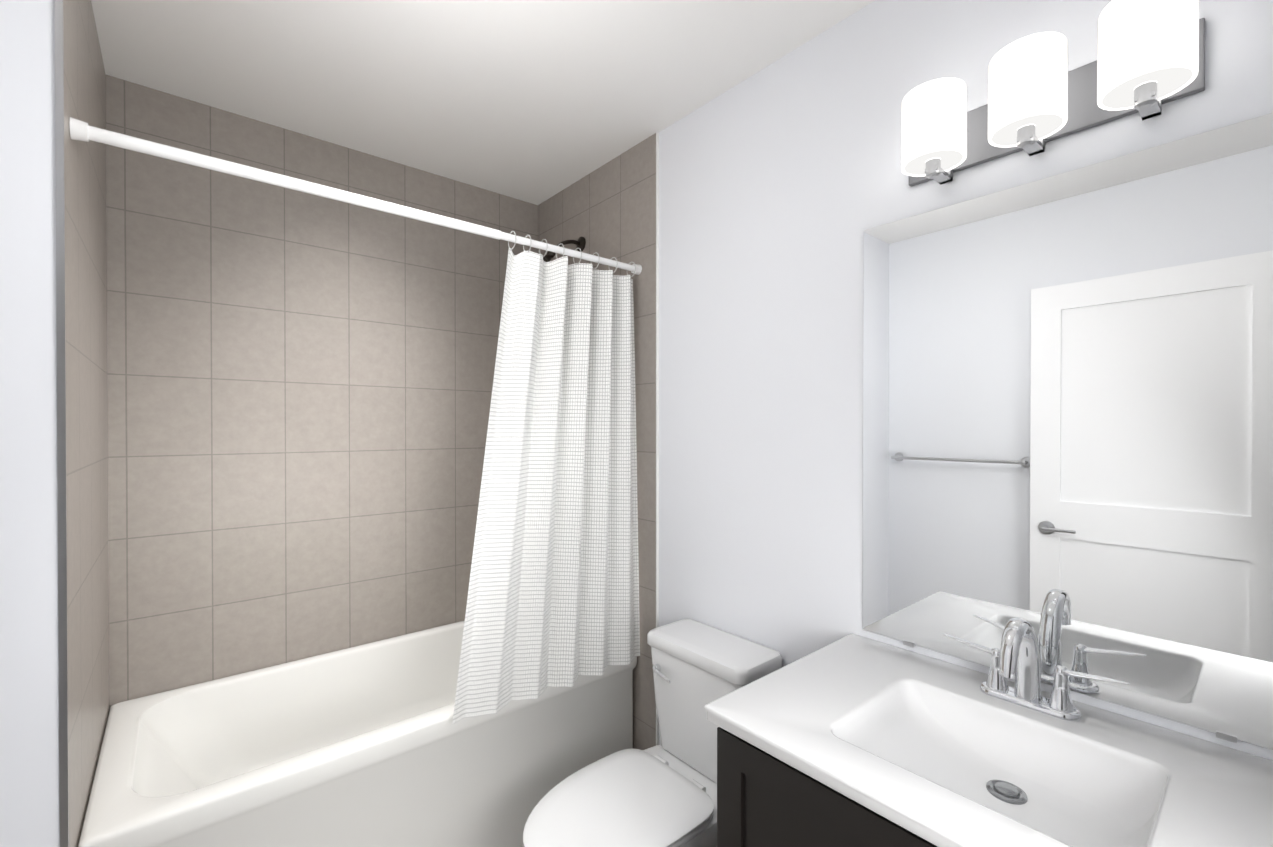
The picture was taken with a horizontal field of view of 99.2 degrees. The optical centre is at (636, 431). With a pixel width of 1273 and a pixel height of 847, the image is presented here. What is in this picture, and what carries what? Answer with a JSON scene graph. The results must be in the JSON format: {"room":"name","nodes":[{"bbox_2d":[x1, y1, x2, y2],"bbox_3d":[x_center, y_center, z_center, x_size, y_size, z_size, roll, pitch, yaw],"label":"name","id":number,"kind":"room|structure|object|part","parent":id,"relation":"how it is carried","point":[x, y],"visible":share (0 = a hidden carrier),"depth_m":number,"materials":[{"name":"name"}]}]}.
{"room":"bathroom","nodes":[
{"label":"bathroom","id":0,"kind":"room"},
{"bbox_2d":[0,0,59,846],"bbox_3d":[-1.487,0.135,1.229,0.340,2.450,0.860,0,0,-40],"label":"wall","id":1,"kind":"structure","parent":0,"point":[29,737],"depth_m":0.99,"materials":[{"name":"white paint"}]},
{"bbox_2d":[54,0,68,846],"bbox_3d":[-1.074,0.136,1.014,0.011,2.450,0.004,0,0,-40],"label":"trim","id":2,"kind":"structure","parent":1,"relation":"attached to","point":[61,416],"depth_m":1.01,"materials":[{"name":"grey metal"}]},
{"bbox_2d":[63,0,108,846],"bbox_3d":[-1.352,0.134,1.339,0.008,2.450,0.852,0,0,-40],"label":"wall tile","id":3,"kind":"structure","parent":1,"relation":"attached to","point":[86,407],"depth_m":1.25,"materials":[{"name":"beige tile"}]},
{"bbox_2d":[91,0,874,204],"bbox_3d":[-0.373,-1.139,1.086,2.060,0.100,2.710,0,0,-40],"label":"ceiling","id":4,"kind":"structure","parent":0,"point":[536,102],"depth_m":1.62,"materials":[{"name":"white paint"}]},
{"bbox_2d":[659,0,1272,759],"bbox_3d":[0.373,0.132,1.729,0.100,2.450,2.710,0,0,-40],"label":"wall","id":5,"kind":"structure","parent":0,"point":[783,184],"depth_m":1.53,"materials":[{"name":"white paint"}]},
{"bbox_2d":[538,133,655,749],"bbox_3d":[-0.200,0.128,2.319,0.008,2.450,0.852,0,0,-40],"label":"wall tile","id":6,"kind":"structure","parent":5,"relation":"attached to","point":[607,210],"depth_m":2.06,"materials":[{"name":"beige tile"}]},
{"bbox_2d":[69,117,641,274],"bbox_3d":[-0.565,-0.612,1.576,1.502,0.042,0.042,0,0,-40],"label":"rail","id":7,"kind":"object","parent":6,"relation":"attached to","point":[80,130],"visible":0.96,"depth_m":1.33,"materials":[{"name":"white metal"}]},
{"bbox_2d":[452,231,639,724],"bbox_3d":[-0.273,0.106,1.818,0.724,1.485,0.112,0,0,-40],"label":"shower curtain","id":8,"kind":"object","parent":7,"relation":"hanging from","point":[553,596],"visible":0.98,"depth_m":1.81,"materials":[{"name":"fabric"}]},
{"bbox_2d":[543,237,585,261],"bbox_3d":[-0.328,-0.748,2.275,0.235,0.192,0.092,0,0,-40],"label":"shower head","id":9,"kind":"object","parent":6,"relation":"attached to","point":[580,242],"visible":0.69,"depth_m":2.31},
{"bbox_2d":[656,132,658,745],"bbox_3d":[0.077,0.130,1.991,0.010,2.450,0.006,0,0,-40],"label":"trim","id":10,"kind":"structure","parent":5,"relation":"attached to","point":[657,393],"depth_m":1.99,"materials":[{"name":"white"}]},
{"bbox_2d":[903,640,914,646],"bbox_3d":[0.659,0.512,1.311,0.008,0.010,0.024,0,0,-40],"label":"mirror clip","id":11,"kind":"object","parent":5,"relation":"attached to","point":[905,642],"depth_m":1.31,"materials":[{"name":"grey metal"}]},
{"bbox_2d":[901,0,1204,186],"bbox_3d":[0.762,-0.643,1.070,0.155,0.177,0.490,0,0,-40],"label":"sconce","id":12,"kind":"object","parent":5,"relation":"attached to","point":[1148,62],"visible":1,"depth_m":1.00,"materials":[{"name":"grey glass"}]},
{"bbox_2d":[904,67,1192,174],"bbox_3d":[0.757,-0.587,1.053,0.113,0.004,0.453,0,0,-40],"label":"diffuser","id":13,"kind":"object","parent":12,"relation":"attached to","point":[1118,92],"depth_m":1.01,"materials":[{"name":"white glass"}]},
{"bbox_2d":[863,113,1272,749],"bbox_3d":[0.856,-0.001,1.078,0.006,1.027,0.835,0,0,-40],"label":"mirror","id":14,"kind":"object","parent":5,"relation":"attached to","point":[1067,415],"visible":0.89,"depth_m":1.04,"materials":[{"name":"clear glass"}]},
{"bbox_2d":[1216,731,1236,742],"bbox_3d":[0.996,0.515,0.915,0.008,0.010,0.024,0,0,-40],"label":"mirror clip","id":15,"kind":"object","parent":5,"relation":"attached to","point":[1225,736],"depth_m":0.91,"materials":[{"name":"grey metal"}]},
{"bbox_3d":[-0.373,1.410,1.101,2.060,0.100,2.710,0,0,-40],"label":"floor","id":16,"kind":"structure","parent":0,"visible":0},
{"bbox_2d":[78,620,636,846],"bbox_3d":[-0.808,1.096,1.872,1.500,0.520,0.750,0,0,-40],"label":"bathtub","id":17,"kind":"object","parent":16,"relation":"on","point":[367,745],"visible":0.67,"depth_m":1.67,"materials":[{"name":"white ceramic"}]},
{"bbox_2d":[523,619,781,846],"bbox_3d":[0.029,1.001,1.494,0.729,0.715,0.398,0,0,-40],"label":"toilet","id":18,"kind":"object","parent":16,"relation":"on","point":[664,794],"visible":0.83,"depth_m":1.52,"materials":[{"name":"white ceramic"}]},
{"bbox_3d":[0.080,0.745,1.671,0.025,0.030,0.088,0,0,-40],"label":"handle","id":19,"kind":"part","parent":18,"relation":"part of","materials":[{"name":"silver metal"}]},
{"bbox_2d":[705,617,1272,846],"bbox_3d":[0.625,0.857,0.914,0.572,1.010,0.855,0,0,-40],"label":"bathroom vanity","id":20,"kind":"object","parent":16,"relation":"on","point":[853,740],"visible":1,"depth_m":0.95,"materials":[{"name":"black"}]},
{"bbox_3d":[0.296,0.912,0.905,0.018,0.670,0.410,0,0,-40],"label":"door","id":21,"kind":"part","parent":20,"relation":"part of","materials":[{"name":"black wood"}]},
{"bbox_3d":[-1.219,0.129,2.087,1.860,2.450,0.100,0,0,-40],"label":"wall","id":22,"kind":"structure","parent":0,"visible":0},
{"bbox_2d":[106,75,537,709],"bbox_3d":[-1.054,0.129,2.156,1.520,2.450,0.008,0,0,-40],"label":"wall tile","id":23,"kind":"structure","parent":22,"relation":"attached to","point":[300,385],"depth_m":1.96,"materials":[{"name":"beige tile"}]}
]}

